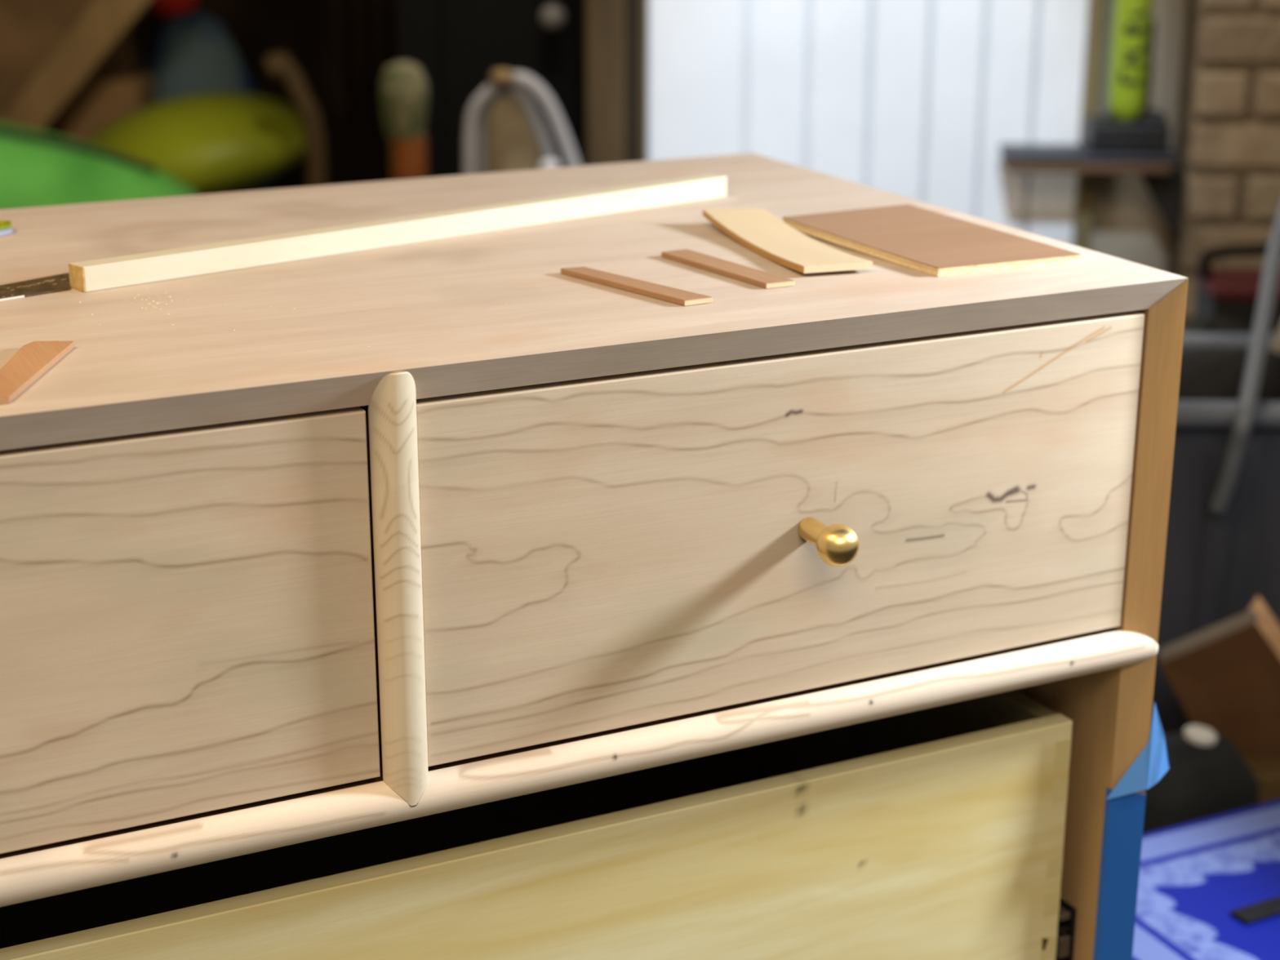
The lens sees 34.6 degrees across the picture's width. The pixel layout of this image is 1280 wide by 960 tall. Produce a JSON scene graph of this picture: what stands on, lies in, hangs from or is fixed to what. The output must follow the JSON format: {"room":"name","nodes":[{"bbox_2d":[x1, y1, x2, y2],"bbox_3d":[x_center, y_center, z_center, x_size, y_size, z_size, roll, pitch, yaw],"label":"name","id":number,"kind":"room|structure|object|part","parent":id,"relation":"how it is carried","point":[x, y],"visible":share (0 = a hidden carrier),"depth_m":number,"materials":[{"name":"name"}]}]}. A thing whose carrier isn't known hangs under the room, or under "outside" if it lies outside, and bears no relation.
{"room":"workspace","nodes":[
{"label":"workspace","id":0,"kind":"room"},
{"bbox_2d":[128,0,390,186],"bbox_3d":[-1.823,-2.086,5.777,3.950,2.500,0.150,1,18,2],"label":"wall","id":1,"kind":"structure","parent":0,"point":[258,29],"depth_m":5.95,"materials":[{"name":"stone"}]},
{"bbox_2d":[270,186,295,189],"bbox_3d":[0.087,0.182,2.893,8.000,0.050,8.600,1,18,2],"label":"floor","id":2,"kind":"structure","parent":0,"point":[271,188],"depth_m":6.06,"materials":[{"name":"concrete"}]},
{"bbox_2d":[0,0,132,136],"bbox_3d":[-1.557,-1.224,5.138,0.549,1.249,0.025,1,18,2],"label":"wall","id":3,"kind":"structure","parent":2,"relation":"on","point":[31,31],"depth_m":5.16,"materials":[{"name":"brown wood"}]},
{"bbox_2d":[0,0,151,131],"bbox_3d":[-1.235,-1.075,4.765,1.108,1.193,0.045,1,18,2],"label":"plank","id":4,"kind":"object","parent":2,"relation":"on","point":[104,23],"visible":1,"depth_m":4.78,"materials":[{"name":"brown wood"}]},
{"bbox_2d":[0,122,197,209],"bbox_3d":[-1.870,-0.502,3.554,2.285,0.485,0.496,-8,20,-25],"label":"kayak","id":5,"kind":"object","parent":2,"relation":"on","point":[38,168],"visible":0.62,"depth_m":3.79,"materials":[{"name":"green plastic"}]},
{"bbox_2d":[58,72,156,142],"bbox_3d":[-1.318,-0.792,5.140,0.199,0.426,0.180,1,18,2],"label":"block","id":6,"kind":"object","parent":2,"relation":"on","point":[104,99],"visible":0.24,"depth_m":5.01,"materials":[{"name":"brown wood"}]},
{"bbox_2d":[148,0,198,19],"bbox_3d":[-1.294,-1.111,5.762,0.154,0.654,0.152,-8,20,-25],"label":"float","id":7,"kind":"object","parent":2,"relation":"on","point":[165,9],"visible":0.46,"depth_m":5.64,"materials":[{"name":"red plastic"}]},
{"bbox_2d":[145,6,270,191],"bbox_3d":[-1.163,-0.956,5.424,0.398,0.573,0.402,-8,20,-25],"label":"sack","id":8,"kind":"object","parent":2,"relation":"on","point":[193,53],"visible":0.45,"depth_m":5.29,"materials":[{"name":"grey fabric"}]},
{"bbox_2d":[264,52,326,186],"bbox_3d":[-0.736,-0.640,4.444,0.119,0.560,0.051,0,18,1],"label":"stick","id":9,"kind":"object","parent":2,"relation":"on","point":[279,64],"visible":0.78,"depth_m":4.38,"materials":[{"name":"brown wood"}]},
{"bbox_2d":[398,0,586,177],"bbox_3d":[-0.247,-1.069,3.337,0.314,2.040,0.102,1,18,2],"label":"door","id":10,"kind":"structure","parent":2,"relation":"on","point":[457,45],"depth_m":3.45,"materials":[{"name":"black paint"}]},
{"bbox_3d":[-0.248,-0.550,3.505,0.173,0.730,0.010,1,18,2],"label":"panel","id":11,"kind":"part","parent":10,"relation":"part of","materials":[{"name":"black paint"}]},
{"bbox_3d":[-0.142,-0.767,3.406,0.041,0.042,0.058,4,18,13],"label":"knob","id":12,"kind":"part","parent":10,"relation":"part of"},
{"bbox_2d":[0,152,1188,959],"bbox_3d":[-0.207,0.264,1.224,0.892,0.814,0.510,-8,20,-25],"label":"dresser","id":13,"kind":"object","parent":2,"relation":"on","point":[817,617],"depth_m":1.04,"materials":[{"name":"brown wood"}]},
{"bbox_2d":[0,220,12,236],"bbox_3d":[-0.380,-0.145,1.201,0.027,0.006,0.047,-5,19,-17],"label":"packet","id":14,"kind":"object","parent":13,"relation":"on","point":[6,226],"visible":1,"depth_m":1.20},
{"bbox_3d":[-0.382,-0.147,1.202,0.032,0.002,0.046,-8,20,-25],"label":"lid","id":15,"kind":"part","parent":14,"relation":"part of","materials":[{"name":"yellow plastic"}]},
{"bbox_2d":[0,272,71,301],"bbox_3d":[-0.328,-0.095,1.052,0.033,0.001,0.108,15,23,38],"label":"metal rule","id":16,"kind":"object","parent":13,"relation":"on","point":[59,282],"visible":1,"depth_m":1.07,"materials":[{"name":"black metal"}]},
{"bbox_2d":[0,341,74,404],"bbox_3d":[-0.273,-0.046,0.897,0.029,0.003,0.112,2,18,6],"label":"plywood offcut","id":17,"kind":"object","parent":13,"relation":"on","point":[33,359],"visible":1,"depth_m":0.91,"materials":[{"name":"brown wood"}]},
{"bbox_3d":[-0.313,0.080,0.870,0.414,0.180,0.019,-8,20,-25],"label":"drawer","id":18,"kind":"part","parent":13,"relation":"part of","materials":[{"name":"brown wood"}]},
{"bbox_2d":[79,287,506,346],"bbox_3d":[-0.183,-0.076,0.995,0.212,0.001,0.127,3,18,10],"label":"sawdust","id":19,"kind":"object","parent":13,"relation":"on","point":[146,287],"visible":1,"depth_m":1.03},
{"bbox_3d":[-0.214,0.308,1.254,0.804,0.006,0.398,-8,20,-25],"label":"board","id":20,"kind":"part","parent":13,"relation":"part of","materials":[{"name":"beige wood"}]},
{"bbox_3d":[-0.120,-0.148,1.200,0.447,0.013,0.016,-14,23,-38],"label":"wood strip","id":21,"kind":"part","parent":13,"relation":"part of","materials":[{"name":"beige wood"}]},
{"bbox_3d":[-0.124,0.284,1.053,0.829,0.190,0.012,-8,20,-25],"label":"drawer","id":22,"kind":"part","parent":13,"relation":"part of","materials":[{"name":"beige wood"}]},
{"bbox_3d":[-0.212,0.090,1.179,0.857,0.018,0.448,-8,20,-25],"label":"dust panel","id":23,"kind":"part","parent":13,"relation":"part of","materials":[{"name":"beige wood"}]},
{"bbox_3d":[-0.111,0.153,0.983,0.892,0.022,0.014,-8,20,-25],"label":"rail","id":24,"kind":"part","parent":13,"relation":"part of","materials":[{"name":"brown wood"}]},
{"bbox_3d":[-0.213,-0.107,1.119,0.892,0.017,0.480,-8,20,-25],"label":"panel","id":25,"kind":"part","parent":13,"relation":"part of","materials":[{"name":"brown wood"}]},
{"bbox_3d":[-0.003,-0.102,1.072,0.016,0.003,0.104,-14,23,-38],"label":"wood strip","id":26,"kind":"part","parent":13,"relation":"part of","materials":[{"name":"brown wood"}]},
{"bbox_3d":[0.046,-0.115,1.112,0.017,0.003,0.100,-11,21,-32],"label":"wood strip","id":27,"kind":"part","parent":13,"relation":"part of","materials":[{"name":"brown wood"}]},
{"bbox_3d":[0.081,0.022,1.054,0.415,0.180,0.019,-8,20,-25],"label":"drawer","id":28,"kind":"part","parent":13,"relation":"part of","materials":[{"name":"brown wood"}]},
{"bbox_2d":[702,208,872,273],"bbox_3d":[0.081,-0.137,1.171,0.040,0.010,0.157,-6,19,-18],"label":"plywood offcut","id":29,"kind":"object","parent":13,"relation":"on","point":[758,230],"visible":1,"depth_m":1.17,"materials":[{"name":"brown wood"}]},
{"bbox_3d":[0.094,0.030,1.029,0.021,0.021,0.039,-8,20,-25],"label":"knob","id":30,"kind":"part","parent":13,"relation":"part of","materials":[{"name":"gold metal"}]},
{"bbox_2d":[782,204,1079,276],"bbox_3d":[0.160,-0.140,1.186,0.100,0.008,0.171,-8,20,-25],"label":"plywood offcut","id":31,"kind":"object","parent":13,"relation":"on","point":[923,240],"visible":1,"depth_m":1.17,"materials":[{"name":"brown wood"}]},
{"bbox_3d":[0.179,0.161,1.407,0.017,0.700,0.480,-8,20,-25],"label":"panel","id":32,"kind":"part","parent":13,"relation":"part of","materials":[{"name":"brown wood"}]},
{"bbox_2d":[1093,702,1168,959],"bbox_3d":[0.286,0.247,1.214,0.036,0.254,0.019,-8,20,-25],"label":"tape","id":33,"kind":"object","parent":13,"relation":"attached to","point":[1124,810],"visible":1,"depth_m":1.20,"materials":[{"name":"blue"}]},
{"bbox_2d":[1142,732,1248,834],"bbox_3d":[0.483,0.353,1.881,0.171,0.241,0.142,-8,20,-25],"label":"bag","id":34,"kind":"object","parent":2,"relation":"on","point":[1200,782],"visible":0.27,"depth_m":1.81,"materials":[{"name":"black fabric"}]},
{"bbox_2d":[1182,724,1217,746],"bbox_3d":[0.490,0.223,1.799,0.029,0.014,0.027,-8,20,-25],"label":"disc","id":35,"kind":"object","parent":34,"relation":"on","point":[1202,735],"visible":1,"depth_m":1.79,"materials":[{"name":"plastic"}]},
{"bbox_2d":[1132,799,1279,959],"bbox_3d":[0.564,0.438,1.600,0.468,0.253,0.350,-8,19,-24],"label":"rug","id":36,"kind":"object","parent":2,"relation":"on","point":[1209,888],"visible":0.7,"depth_m":1.58,"materials":[{"name":"fabric"}]},
{"bbox_3d":[0.485,0.321,1.555,0.085,0.004,0.018,-9,20,-26],"label":"handle","id":37,"kind":"part","parent":36,"relation":"part of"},
{"bbox_2d":[1150,333,1279,734],"bbox_3d":[0.708,0.107,2.259,0.435,0.479,0.315,1,18,2],"label":"cabinet","id":38,"kind":"object","parent":2,"relation":"on","point":[1216,566],"visible":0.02,"depth_m":2.11,"materials":[{"name":"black plastic"}]},
{"bbox_2d":[1177,335,1279,401],"bbox_3d":[0.627,-0.068,2.200,0.194,0.177,0.161,-8,20,-25],"label":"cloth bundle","id":39,"kind":"object","parent":38,"relation":"in","point":[1215,370],"visible":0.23,"depth_m":2.14,"materials":[{"name":"fabric"}]},
{"bbox_2d":[1208,208,1279,514],"bbox_3d":[0.661,-0.187,2.179,0.037,0.356,0.437,7,19,21],"label":"hose","id":40,"kind":"object","parent":38,"relation":"on","point":[1246,410],"visible":1,"depth_m":2.05,"materials":[{"name":"grey rubber"}]},
{"bbox_2d":[1268,327,1279,359],"bbox_3d":[0.704,-0.115,2.304,0.060,0.147,0.017,-3,18,-9],"label":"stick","id":41,"kind":"object","parent":38,"relation":"in","point":[1274,349],"visible":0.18,"depth_m":2.29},
{"bbox_2d":[1156,595,1279,758],"bbox_3d":[0.603,0.258,2.034,0.218,0.330,0.097,-7,19,-20],"label":"cardboard box","id":42,"kind":"object","parent":2,"relation":"on","point":[1225,675],"visible":0.71,"depth_m":1.98,"materials":[{"name":"brown cardboard"}]},
{"bbox_2d":[1183,313,1277,333],"bbox_3d":[0.729,0.002,2.641,0.313,0.445,0.306,-8,20,-25],"label":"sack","id":43,"kind":"object","parent":2,"relation":"on","point":[1235,322],"visible":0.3,"depth_m":2.56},
{"bbox_2d":[1193,244,1279,330],"bbox_3d":[0.868,-0.094,2.887,0.206,0.481,0.120,1,18,2],"label":"toolbox","id":44,"kind":"object","parent":2,"relation":"on","point":[1219,291],"visible":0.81,"depth_m":2.81,"materials":[{"name":"black paint"}]},
{"bbox_3d":[0.869,-0.298,2.816,0.206,0.049,0.016,1,18,2],"label":"handle","id":45,"kind":"part","parent":44,"relation":"part of","materials":[{"name":"black paint"}]},
{"bbox_3d":[0.869,-0.268,2.831,0.188,0.022,0.120,1,18,2],"label":"lid","id":46,"kind":"part","parent":44,"relation":"part of","materials":[{"name":"red plastic"}]},
{"bbox_2d":[1235,758,1279,807],"bbox_3d":[0.642,0.354,2.004,0.160,0.166,0.040,1,18,2],"label":"wood offcut","id":47,"kind":"object","parent":2,"relation":"on","point":[1261,776],"visible":0.02,"depth_m":1.97,"materials":[{"name":"brown wood"}]},
{"bbox_3d":[-0.453,-0.178,3.242,0.790,0.420,0.550,1,18,2],"label":"bench","id":48,"kind":"object","parent":2,"relation":"on","visible":0},
{"bbox_2d":[378,60,428,180],"bbox_3d":[-0.343,-0.471,3.011,0.071,0.280,0.071,1,18,2],"label":"brush","id":49,"kind":"object","parent":48,"relation":"on","point":[403,89],"visible":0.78,"depth_m":2.97,"materials":[{"name":"green"}]},
{"bbox_2d":[462,68,580,174],"bbox_3d":[-0.165,-0.468,3.016,0.210,0.272,0.105,1,18,2],"label":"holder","id":50,"kind":"object","parent":48,"relation":"on","point":[503,123],"visible":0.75,"depth_m":3.00,"materials":[{"name":"beige plastic"}]},
{"bbox_3d":[-0.227,-0.505,2.998,0.067,0.169,0.018,1,18,2],"label":"frame","id":51,"kind":"part","parent":50,"relation":"part of","materials":[{"name":"beige wood"}]},
{"bbox_3d":[-0.219,-0.505,3.010,0.048,0.166,0.018,1,18,2],"label":"frame","id":52,"kind":"part","parent":50,"relation":"part of","materials":[{"name":"beige wood"}]},
{"bbox_3d":[-0.183,-0.502,3.029,0.100,0.151,0.020,1,18,2],"label":"panel","id":53,"kind":"part","parent":50,"relation":"part of","materials":[{"name":"beige wood"}]},
{"bbox_3d":[-0.155,-0.504,3.009,0.095,0.169,0.020,1,18,2],"label":"frame","id":54,"kind":"part","parent":50,"relation":"part of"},
{"bbox_3d":[-0.136,-0.505,2.995,0.121,0.176,0.022,1,18,2],"label":"frame","id":55,"kind":"part","parent":50,"relation":"part of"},
{"bbox_2d":[646,0,1088,244],"bbox_3d":[0.348,-1.140,3.005,0.677,2.400,0.041,1,18,2],"label":"garage door","id":56,"kind":"structure","parent":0,"point":[917,100],"depth_m":3.16,"materials":[{"name":"paint"}]},
{"bbox_2d":[586,0,626,164],"bbox_3d":[-0.049,-1.157,3.056,0.062,2.400,0.140,1,18,2],"label":"trim","id":57,"kind":"structure","parent":56,"relation":"attached to","point":[606,20],"depth_m":3.16,"materials":[{"name":"brown wood"}]},
{"bbox_2d":[626,0,639,162],"bbox_3d":[-0.009,-1.162,3.074,0.020,2.400,0.100,1,18,2],"label":"trim","id":58,"kind":"structure","parent":56,"relation":"attached to","point":[633,6],"depth_m":3.19,"materials":[{"name":"brown wood"}]},
{"bbox_2d":[638,0,647,161],"bbox_3d":[0.007,-1.158,3.059,0.012,2.400,0.130,1,18,2],"label":"trim","id":59,"kind":"structure","parent":56,"relation":"attached to","point":[642,84],"depth_m":3.17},
{"bbox_2d":[1089,0,1186,271],"bbox_3d":[0.786,-1.162,3.078,0.154,2.400,0.180,1,18,2],"label":"wall","id":60,"kind":"structure","parent":0,"point":[1127,224],"depth_m":3.21,"materials":[{"name":"white paint"}]},
{"bbox_2d":[1071,0,1106,249],"bbox_3d":[0.690,-1.134,2.990,0.023,2.400,0.090,1,18,2],"label":"trim","id":61,"kind":"structure","parent":60,"relation":"attached to","point":[1096,12],"depth_m":3.12,"materials":[{"name":"white wood"}]},
{"bbox_2d":[1164,0,1279,319],"bbox_3d":[1.140,-1.126,2.968,0.620,2.400,0.188,1,18,2],"label":"brick wall","id":62,"kind":"structure","parent":0,"point":[1228,137],"depth_m":3.09,"materials":[{"name":"brown brick"}]},
{"bbox_2d":[999,143,1186,248],"bbox_3d":[0.703,-0.416,3.110,0.314,0.170,0.100,1,18,2],"label":"shelf","id":63,"kind":"object","parent":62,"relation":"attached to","point":[1165,183],"visible":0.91,"depth_m":3.05,"materials":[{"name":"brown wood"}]},
{"bbox_2d":[1081,108,1170,152],"bbox_3d":[0.726,-0.522,3.073,0.115,0.056,0.085,1,18,2],"label":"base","id":64,"kind":"object","parent":63,"relation":"on","point":[1149,132],"visible":0.86,"depth_m":3.04,"materials":[{"name":"black plastic"}]},
{"bbox_2d":[1107,0,1155,119],"bbox_3d":[0.727,-0.786,2.988,0.062,0.521,0.064,1,18,2],"label":"tool","id":65,"kind":"object","parent":64,"relation":"on","point":[1133,26],"visible":1,"depth_m":3.02,"materials":[{"name":"plastic"}]},
{"bbox_3d":[-1.098,-0.521,4.788,0.346,0.125,0.346,-8,20,-25],"label":"crate","id":66,"kind":"object","parent":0,"visible":0},
{"bbox_2d":[86,92,306,195],"bbox_3d":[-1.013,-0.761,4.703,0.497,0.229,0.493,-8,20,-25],"label":"kayak","id":67,"kind":"object","parent":66,"relation":"on","point":[215,142],"visible":0.68,"depth_m":4.54,"materials":[{"name":"plastic"}]}
]}

